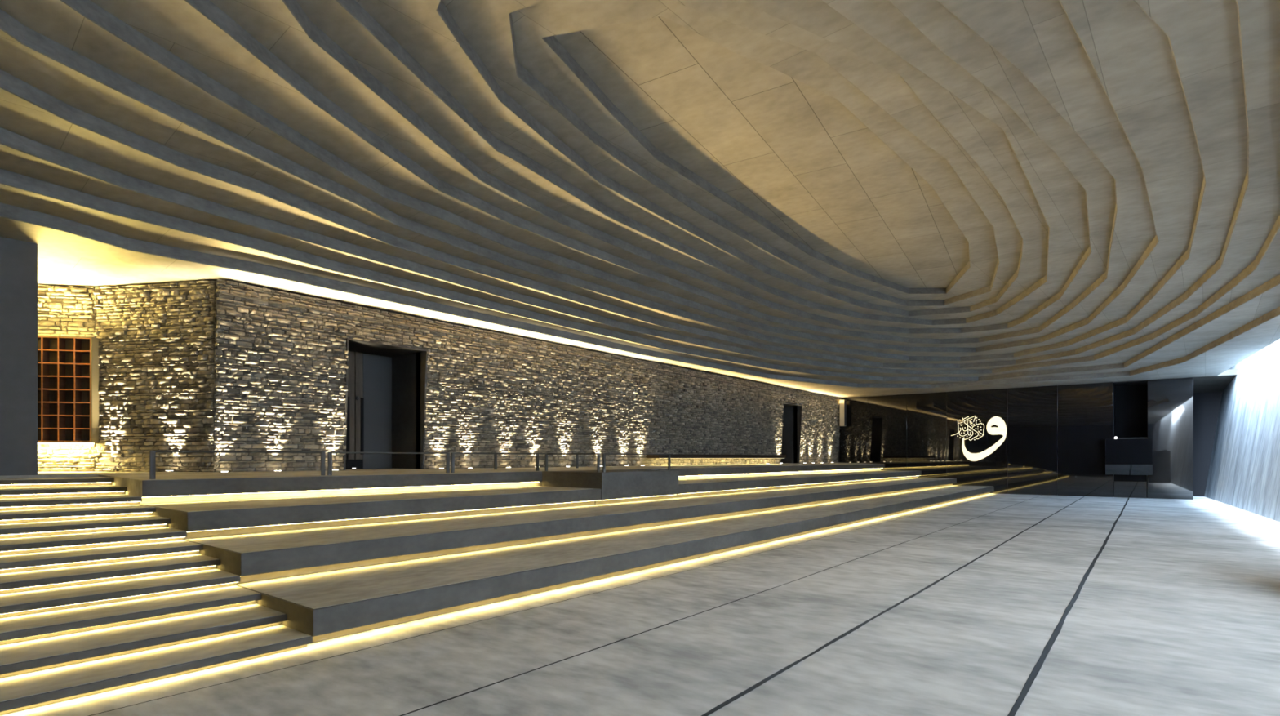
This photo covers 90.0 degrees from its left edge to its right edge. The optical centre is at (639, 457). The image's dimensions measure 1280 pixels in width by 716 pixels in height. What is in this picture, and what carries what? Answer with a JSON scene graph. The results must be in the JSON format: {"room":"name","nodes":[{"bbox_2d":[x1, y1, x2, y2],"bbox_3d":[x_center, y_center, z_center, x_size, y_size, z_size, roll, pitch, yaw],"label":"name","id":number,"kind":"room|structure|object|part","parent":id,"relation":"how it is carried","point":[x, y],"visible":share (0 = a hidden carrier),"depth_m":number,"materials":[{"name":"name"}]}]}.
{"room":"mosque","nodes":[
{"label":"mosque","id":0,"kind":"room"},
{"bbox_2d":[0,236,37,475],"bbox_3d":[-13.098,-1.440,5.847,2.630,3.420,10.800,0,0,39],"label":"wall","id":1,"kind":"structure","parent":0,"point":[18,259],"depth_m":9.09,"materials":[{"name":"grey paint"}]},
{"bbox_2d":[37,284,96,471],"bbox_3d":[-12.263,-1.415,11.065,4.985,3.325,0.141,0,0,-11],"label":"wall","id":2,"kind":"structure","parent":0,"point":[62,310],"depth_m":11.43,"materials":[{"name":"stone"}]},
{"bbox_2d":[37,334,98,444],"bbox_3d":[-10.565,-1.200,11.223,1.790,1.904,0.190,0,0,-11],"label":"shoe shelf","id":3,"kind":"object","parent":2,"relation":"attached to","point":[68,366],"visible":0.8,"depth_m":11.31,"materials":[{"name":"brown wood"}]},
{"bbox_2d":[93,280,217,471],"bbox_3d":[-8.587,-1.413,11.303,2.483,3.325,0.141,0,0,10],"label":"wall","id":4,"kind":"structure","parent":0,"point":[157,356],"depth_m":11.28,"materials":[{"name":"stone"}]},
{"bbox_2d":[0,462,835,555],"bbox_3d":[-3.955,0.924,18.253,3.847,1.352,41.600,0,0,39],"label":"floor","id":5,"kind":"structure","parent":0,"point":[40,474],"depth_m":10.40,"materials":[{"name":"concrete"}]},
{"bbox_2d":[251,351,797,471],"bbox_3d":[1.402,-1.380,22.294,0.180,3.360,28.000,0,0,39],"label":"wall","id":6,"kind":"structure","parent":0,"point":[795,414],"depth_m":29.47,"materials":[{"name":"paint"}]},
{"bbox_2d":[213,279,840,471],"bbox_3d":[1.498,-1.409,22.057,0.321,3.317,28.250,0,0,39],"label":"wall","id":7,"kind":"structure","parent":0,"point":[280,372],"depth_m":15.44,"materials":[{"name":"stone"}]},
{"bbox_2d":[342,336,427,470],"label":"door","id":8,"kind":"structure","parent":7,"relation":"in","point":[380,405],"depth_m":14.52,"materials":[{"name":"paint"}]},
{"bbox_3d":[-6.058,-1.051,14.749,0.050,2.617,0.700,0,0,39],"label":"panel","id":9,"kind":"part","parent":8,"relation":"part of","materials":[{"name":"grey metal"}]},
{"bbox_2d":[221,292,839,403],"bbox_3d":[1.550,-2.830,21.983,0.120,0.024,28.100,0,0,39],"label":"light","id":10,"kind":"object","parent":7,"relation":"attached to","point":[224,293],"visible":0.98,"depth_m":14.68,"materials":[{"name":"glowing warm white light"}]},
{"bbox_2d":[645,453,786,457],"bbox_3d":[3.196,-0.052,23.869,0.540,0.136,9.000,0,0,39],"label":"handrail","id":11,"kind":"object","parent":7,"relation":"attached to","point":[672,455],"visible":0.82,"depth_m":22.74,"materials":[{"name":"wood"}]},
{"bbox_2d":[779,401,802,463],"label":"door","id":12,"kind":"structure","parent":7,"relation":"in","point":[787,446],"depth_m":29.68,"materials":[{"name":"paint"}]},
{"bbox_2d":[839,399,846,426],"bbox_3d":[10.344,-2.290,32.686,0.315,1.340,0.280,0,0,39],"label":"loudspeaker","id":13,"kind":"object","parent":7,"relation":"attached to","point":[842,413],"visible":1,"depth_m":32.56,"materials":[{"name":"beige"}]},
{"bbox_2d":[844,400,846,425],"bbox_3d":[10.461,-2.290,32.592,0.015,1.280,0.240,0,0,39],"label":"grille","id":14,"kind":"object","parent":13,"relation":"attached to","point":[845,401],"depth_m":32.56,"materials":[{"name":"grey metal"}]},
{"bbox_2d":[0,0,1279,398],"bbox_3d":[2.955,-4.158,12.802,20.649,2.136,41.700,0,0,39],"label":"ceiling","id":15,"kind":"structure","parent":0,"point":[836,198],"depth_m":9.48,"materials":[{"name":"concrete"}]},
{"bbox_3d":[4.442,-5.226,13.446,3.450,0.001,15.980,0,0,39],"label":"crown","id":16,"kind":"part","parent":15,"relation":"part of","materials":[{"name":"grey concrete"}]},
{"bbox_2d":[0,493,1279,715],"bbox_3d":[5.136,1.700,14.452,24.000,0.200,47.000,0,0,39],"label":"floor","id":17,"kind":"structure","parent":0,"point":[1178,613],"depth_m":5.61,"materials":[{"name":"carpet"}]},
{"bbox_2d":[0,624,312,715],"bbox_3d":[-4.676,1.542,3.397,0.588,0.108,5.478,0,0,39],"label":"stair step","id":18,"kind":"structure","parent":17,"relation":"on","point":[42,687],"depth_m":4.59,"materials":[{"name":"concrete"},{"name":"glowing light strip"}]},
{"bbox_2d":[0,603,287,677],"bbox_3d":[-5.082,1.433,3.722,0.648,0.108,5.478,0,0,39],"label":"stair step","id":19,"kind":"structure","parent":18,"relation":"on","point":[36,655],"depth_m":4.94,"materials":[{"name":"concrete"},{"name":"glowing light strip"}]},
{"bbox_2d":[0,585,261,644],"bbox_3d":[-5.493,1.323,4.049,0.598,0.108,5.478,0,0,39],"label":"stair step","id":20,"kind":"structure","parent":19,"relation":"on","point":[16,628],"depth_m":5.33,"materials":[{"name":"concrete"},{"name":"glowing light strip"}]},
{"bbox_2d":[0,568,240,617],"bbox_3d":[-5.895,1.214,4.370,0.628,0.108,5.478,0,0,39],"label":"stair step","id":21,"kind":"structure","parent":20,"relation":"on","point":[11,604],"depth_m":5.66,"materials":[{"name":"concrete"},{"name":"glowing light strip"}]},
{"bbox_2d":[0,553,220,594],"bbox_3d":[-6.302,1.105,4.695,0.608,0.108,5.478,0,0,39],"label":"stair step","id":22,"kind":"structure","parent":21,"relation":"on","point":[12,582],"depth_m":6.00,"materials":[{"name":"concrete"},{"name":"glowing light strip"}]},
{"bbox_2d":[0,539,203,573],"bbox_3d":[-6.700,0.996,5.013,0.608,0.108,5.478,0,0,39],"label":"stair step","id":23,"kind":"structure","parent":22,"relation":"on","point":[69,557],"depth_m":6.34,"materials":[{"name":"concrete"},{"name":"glowing light strip"}]},
{"bbox_2d":[0,527,186,555],"bbox_3d":[-7.126,0.887,5.353,0.678,0.108,5.478,0,0,39],"label":"stair step","id":24,"kind":"structure","parent":23,"relation":"on","point":[100,539],"depth_m":6.69,"materials":[{"name":"concrete"},{"name":"glowing light strip"}]},
{"bbox_2d":[0,515,170,538],"bbox_3d":[-7.576,0.777,5.712,0.668,0.108,5.478,0,0,39],"label":"stair step","id":25,"kind":"structure","parent":24,"relation":"on","point":[94,525],"depth_m":7.11,"materials":[{"name":"concrete"}]},
{"bbox_2d":[0,504,155,524],"bbox_3d":[-8.025,0.668,6.070,0.678,0.108,5.478,0,0,39],"label":"stair step","id":26,"kind":"structure","parent":25,"relation":"on","point":[115,511],"depth_m":7.47,"materials":[{"name":"concrete"}]},
{"bbox_2d":[0,494,142,511],"bbox_3d":[-8.518,0.559,6.463,0.778,0.108,5.478,0,0,39],"label":"stair step","id":27,"kind":"structure","parent":26,"relation":"on","point":[15,504],"depth_m":7.88,"materials":[{"name":"concrete"}]},
{"bbox_2d":[0,484,127,498],"bbox_3d":[-9.045,0.450,6.884,0.768,0.108,5.478,0,0,39],"label":"stair step","id":28,"kind":"structure","parent":27,"relation":"on","point":[46,491],"depth_m":8.32,"materials":[{"name":"concrete"}]},
{"bbox_2d":[0,476,114,488],"bbox_3d":[-9.620,0.341,7.343,0.900,0.108,5.478,0,0,39],"label":"stair step","id":29,"kind":"structure","parent":28,"relation":"on","point":[74,481],"depth_m":8.76,"materials":[{"name":"concrete"}]},
{"bbox_2d":[98,462,884,504],"bbox_3d":[2.601,0.595,20.173,4.000,0.691,29.820,0,0,39],"label":"raised platform","id":30,"kind":"object","parent":17,"relation":"on","point":[618,484],"visible":0.88,"depth_m":12.11,"materials":[{"name":"concrete"}]},
{"bbox_2d":[149,450,325,479],"bbox_3d":[-5.853,0.092,9.500,0.030,0.386,2.330,0,0,39],"label":"railing","id":31,"kind":"object","parent":30,"relation":"on","point":[152,453],"visible":1,"depth_m":9.22,"materials":[{"name":"grey metal"}]},
{"bbox_3d":[-6.560,0.093,8.613,0.030,0.384,0.060,0,0,39],"label":"post","id":32,"kind":"part","parent":31,"relation":"part of","materials":[{"name":"grey metal"}]},
{"bbox_3d":[-5.853,-0.087,9.500,0.028,0.028,2.270,0,0,39],"label":"rail","id":33,"kind":"part","parent":31,"relation":"part of","materials":[{"name":"grey metal"}]},
{"bbox_3d":[-5.145,0.093,10.387,0.030,0.384,0.060,0,0,39],"label":"post","id":34,"kind":"part","parent":31,"relation":"part of","materials":[{"name":"grey metal"}]},
{"bbox_2d":[327,451,449,475],"bbox_3d":[-4.374,0.092,11.352,0.030,0.386,2.310,0,0,39],"label":"railing","id":35,"kind":"object","parent":30,"relation":"on","point":[329,453],"visible":0.93,"depth_m":11.11,"materials":[{"name":"grey metal"}]},
{"bbox_3d":[-5.076,0.093,10.473,0.030,0.384,0.060,0,0,39],"label":"post","id":36,"kind":"part","parent":35,"relation":"part of","materials":[{"name":"grey metal"}]},
{"bbox_3d":[-4.374,-0.087,11.352,0.028,0.028,2.250,0,0,39],"label":"rail","id":37,"kind":"part","parent":35,"relation":"part of","materials":[{"name":"grey metal"}]},
{"bbox_3d":[-3.672,0.093,12.232,0.030,0.384,0.060,0,0,39],"label":"post","id":38,"kind":"part","parent":35,"relation":"part of","materials":[{"name":"grey metal"}]},
{"bbox_2d":[450,452,538,472],"bbox_3d":[-2.924,0.092,13.170,0.030,0.386,2.240,0,0,39],"label":"railing","id":39,"kind":"object","parent":30,"relation":"on","point":[452,455],"visible":0.98,"depth_m":12.91,"materials":[{"name":"grey metal"}]},
{"bbox_3d":[-3.604,0.093,12.318,0.030,0.384,0.060,0,0,39],"label":"post","id":40,"kind":"part","parent":39,"relation":"part of","materials":[{"name":"grey metal"}]},
{"bbox_3d":[-2.924,-0.087,13.170,0.028,0.028,2.180,0,0,39],"label":"rail","id":41,"kind":"part","parent":39,"relation":"part of","materials":[{"name":"grey metal"}]},
{"bbox_3d":[-2.244,0.093,14.022,0.030,0.384,0.060,0,0,39],"label":"post","id":42,"kind":"part","parent":39,"relation":"part of","materials":[{"name":"grey metal"}]},
{"bbox_2d":[493,452,578,469],"bbox_3d":[-2.449,0.073,15.528,0.030,0.386,2.700,0,0,39],"label":"railing","id":43,"kind":"object","parent":30,"relation":"on","point":[495,455],"visible":0.52,"depth_m":14.51,"materials":[{"name":"grey metal"}]},
{"bbox_3d":[-3.272,0.074,14.497,0.030,0.384,0.060,0,0,39],"label":"post","id":44,"kind":"part","parent":43,"relation":"part of","materials":[{"name":"grey metal"}]},
{"bbox_3d":[-1.626,0.074,16.560,0.030,0.384,0.060,0,0,39],"label":"post","id":45,"kind":"part","parent":43,"relation":"part of","materials":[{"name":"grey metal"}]},
{"bbox_2d":[544,453,599,471],"bbox_3d":[-1.446,0.096,13.499,1.633,0.387,0.061,0,0,41],"label":"railing","id":46,"kind":"object","parent":30,"relation":"on","point":[545,454],"visible":0.96,"depth_m":13.45,"materials":[{"name":"grey metal"}]},
{"bbox_3d":[-2.052,0.096,14.022,0.030,0.384,0.060,0,0,39],"label":"post","id":47,"kind":"part","parent":46,"relation":"part of","materials":[{"name":"grey metal"}]},
{"bbox_3d":[-1.446,-0.083,13.499,1.601,0.029,0.028,0,0,41],"label":"rail","id":48,"kind":"part","parent":46,"relation":"part of","materials":[{"name":"grey metal"}]},
{"bbox_3d":[-0.839,0.097,12.977,0.030,0.384,0.060,0,0,39],"label":"post","id":49,"kind":"part","parent":46,"relation":"part of","materials":[{"name":"grey metal"}]},
{"bbox_2d":[602,453,670,471],"bbox_3d":[-0.028,0.096,13.929,0.030,0.386,2.320,0,0,39],"label":"railing","id":50,"kind":"object","parent":30,"relation":"on","point":[603,454],"visible":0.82,"depth_m":13.59,"materials":[{"name":"grey metal"}]},
{"bbox_3d":[-0.733,0.097,13.046,0.030,0.384,0.060,0,0,39],"label":"post","id":51,"kind":"part","parent":50,"relation":"part of","materials":[{"name":"grey metal"}]},
{"bbox_3d":[-0.028,-0.083,13.929,0.028,0.028,2.260,0,0,39],"label":"rail","id":52,"kind":"part","parent":50,"relation":"part of","materials":[{"name":"grey metal"}]},
{"bbox_3d":[0.677,0.097,14.812,0.030,0.384,0.060,0,0,39],"label":"post","id":53,"kind":"part","parent":50,"relation":"part of","materials":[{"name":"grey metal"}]},
{"bbox_2d":[88,494,997,715],"bbox_3d":[5.108,1.597,14.634,0.031,0.001,33.250,0,0,39],"label":"trim","id":54,"kind":"structure","parent":17,"relation":"on","point":[997,495],"depth_m":5.62,"materials":[{"name":"black"}]},
{"bbox_2d":[233,484,994,642],"bbox_3d":[5.883,1.433,17.553,1.740,0.326,29.820,0,0,39],"label":"terrace","id":55,"kind":"object","parent":17,"relation":"on","point":[331,604],"visible":0.8,"depth_m":7.67,"materials":[{"name":"concrete"}]},
{"bbox_2d":[182,477,956,583],"bbox_3d":[4.676,1.105,18.517,1.750,0.326,29.820,0,0,39],"label":"terrace","id":56,"kind":"object","parent":55,"relation":"on","point":[255,557],"visible":0.86,"depth_m":8.95,"materials":[{"name":"concrete"}]},
{"bbox_2d":[141,485,600,538],"bbox_3d":[-3.704,0.777,10.618,1.895,0.326,7.018,0,0,39],"label":"terrace","id":57,"kind":"object","parent":56,"relation":"on","point":[200,519],"visible":0.85,"depth_m":9.13,"materials":[{"name":"concrete"}]},
{"bbox_2d":[672,470,921,497],"bbox_3d":[6.424,0.777,23.309,1.895,0.326,20.148,0,0,39],"label":"terrace","id":58,"kind":"object","parent":56,"relation":"on","point":[713,486],"visible":0.8,"depth_m":19.40,"materials":[{"name":"concrete"}]},
{"bbox_2d":[399,494,1042,715],"bbox_3d":[6.903,1.597,14.481,0.046,0.001,33.250,0,0,39],"label":"trim","id":59,"kind":"structure","parent":17,"relation":"on","point":[1042,495],"depth_m":5.55,"materials":[{"name":"black metal"}]},
{"bbox_2d":[839,396,867,484],"bbox_3d":[10.923,-0.743,32.742,1.456,4.685,0.050,0,0,38],"label":"glass panel","id":60,"kind":"object","parent":17,"relation":"on","point":[853,438],"visible":0.51,"depth_m":32.66,"materials":[{"name":"black glass"}]},
{"bbox_2d":[867,394,906,481],"bbox_3d":[12.236,-0.743,31.694,1.876,4.685,0.050,0,0,38],"label":"glass panel","id":61,"kind":"object","parent":17,"relation":"on","point":[886,415],"visible":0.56,"depth_m":31.65,"materials":[{"name":"black"}]},
{"bbox_2d":[701,496,1084,715],"bbox_3d":[8.061,1.597,13.558,0.059,0.001,33.250,0,0,39],"label":"trim","id":62,"kind":"structure","parent":17,"relation":"on","point":[749,689],"depth_m":5.55,"materials":[{"name":"black metal"}]},
{"bbox_2d":[906,391,946,490],"bbox_3d":[13.674,-0.743,30.546,1.776,4.685,0.050,0,0,39],"label":"glass panel","id":63,"kind":"object","parent":17,"relation":"on","point":[926,413],"visible":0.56,"depth_m":30.51,"materials":[{"name":"black glass"}]},
{"bbox_2d":[946,388,1007,493],"bbox_3d":[15.351,-0.743,29.208,2.486,4.685,0.050,0,0,38],"label":"glass panel","id":64,"kind":"object","parent":17,"relation":"on","point":[984,404],"visible":0.76,"depth_m":29.17,"materials":[{"name":"black"}]},
{"bbox_2d":[951,415,1006,461],"bbox_3d":[15.378,-0.889,29.104,2.290,2.080,0.049,0,0,39],"label":"sign","id":65,"kind":"object","parent":64,"relation":"attached to","point":[1002,428],"visible":1,"depth_m":28.81,"materials":[{"name":"white"}]},
{"bbox_2d":[1007,385,1057,495],"bbox_3d":[17.058,-0.743,27.846,1.856,4.685,0.051,0,0,39],"label":"glass panel","id":66,"kind":"object","parent":17,"relation":"on","point":[1032,411],"visible":1,"depth_m":27.82,"materials":[{"name":"black glass"}]},
{"bbox_2d":[1007,497,1128,715],"bbox_3d":[9.218,1.597,12.634,0.071,0.001,33.250,0,0,39],"label":"trim","id":67,"kind":"structure","parent":17,"relation":"on","point":[1057,629],"depth_m":5.67,"materials":[{"name":"black"}]},
{"bbox_2d":[1057,382,1113,497],"bbox_3d":[18.536,-0.743,26.667,1.896,4.685,0.050,0,0,38],"label":"glass panel","id":68,"kind":"object","parent":17,"relation":"on","point":[1085,411],"visible":0.97,"depth_m":26.65,"materials":[{"name":"black glass"}]},
{"bbox_2d":[1105,380,1152,497],"bbox_3d":[19.963,-0.735,26.123,1.500,4.670,1.620,0,0,39],"label":"pulpit","id":69,"kind":"object","parent":17,"relation":"on","point":[1130,460],"visible":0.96,"depth_m":25.88,"materials":[{"name":"black glass"}]},
{"bbox_3d":[19.710,1.270,25.742,1.040,0.660,0.070,0,0,39],"label":"panel","id":70,"kind":"part","parent":69,"relation":"part of","materials":[{"name":"black glass"}]},
{"bbox_2d":[1113,437,1147,497],"bbox_3d":[19.807,0.400,25.863,1.140,2.400,0.140,0,0,39],"label":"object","id":71,"kind":"structure","parent":17,"relation":"on","point":[1131,437],"depth_m":25.73,"materials":[{"name":"grey metal"}]},
{"bbox_2d":[1147,377,1193,499],"bbox_3d":[20.669,-0.743,24.964,1.370,4.685,0.050,0,0,36],"label":"glass panel","id":72,"kind":"object","parent":17,"relation":"on","point":[1170,401],"visible":0.98,"depth_m":24.92,"materials":[{"name":"black glass"}]},
{"bbox_2d":[837,385,1057,495],"bbox_3d":[13.429,-0.740,30.953,15.180,4.680,0.140,0,0,39],"label":"wall","id":73,"kind":"structure","parent":0,"point":[1057,385],"depth_m":27.35,"materials":[{"name":"grey"}]},
{"bbox_2d":[1193,391,1222,496],"bbox_3d":[23.269,-0.775,26.594,3.600,4.750,0.200,0,0,39],"label":"wall","id":74,"kind":"structure","parent":0,"point":[1206,406],"depth_m":26.45,"materials":[{"name":"black"}]},
{"bbox_2d":[1187,368,1238,392],"bbox_3d":[22.933,-3.000,24.955,2.480,0.600,2.780,0,0,39],"label":"ceiling","id":75,"kind":"structure","parent":0,"point":[1219,383],"depth_m":24.95,"materials":[{"name":"concrete"}]},
{"bbox_2d":[1204,338,1279,521],"bbox_3d":[11.128,-2.200,7.944,1.336,7.600,44.464,0,0,35],"label":"wall","id":76,"kind":"structure","parent":0,"point":[1244,472],"depth_m":20.28,"materials":[{"name":"concrete"}]}
]}

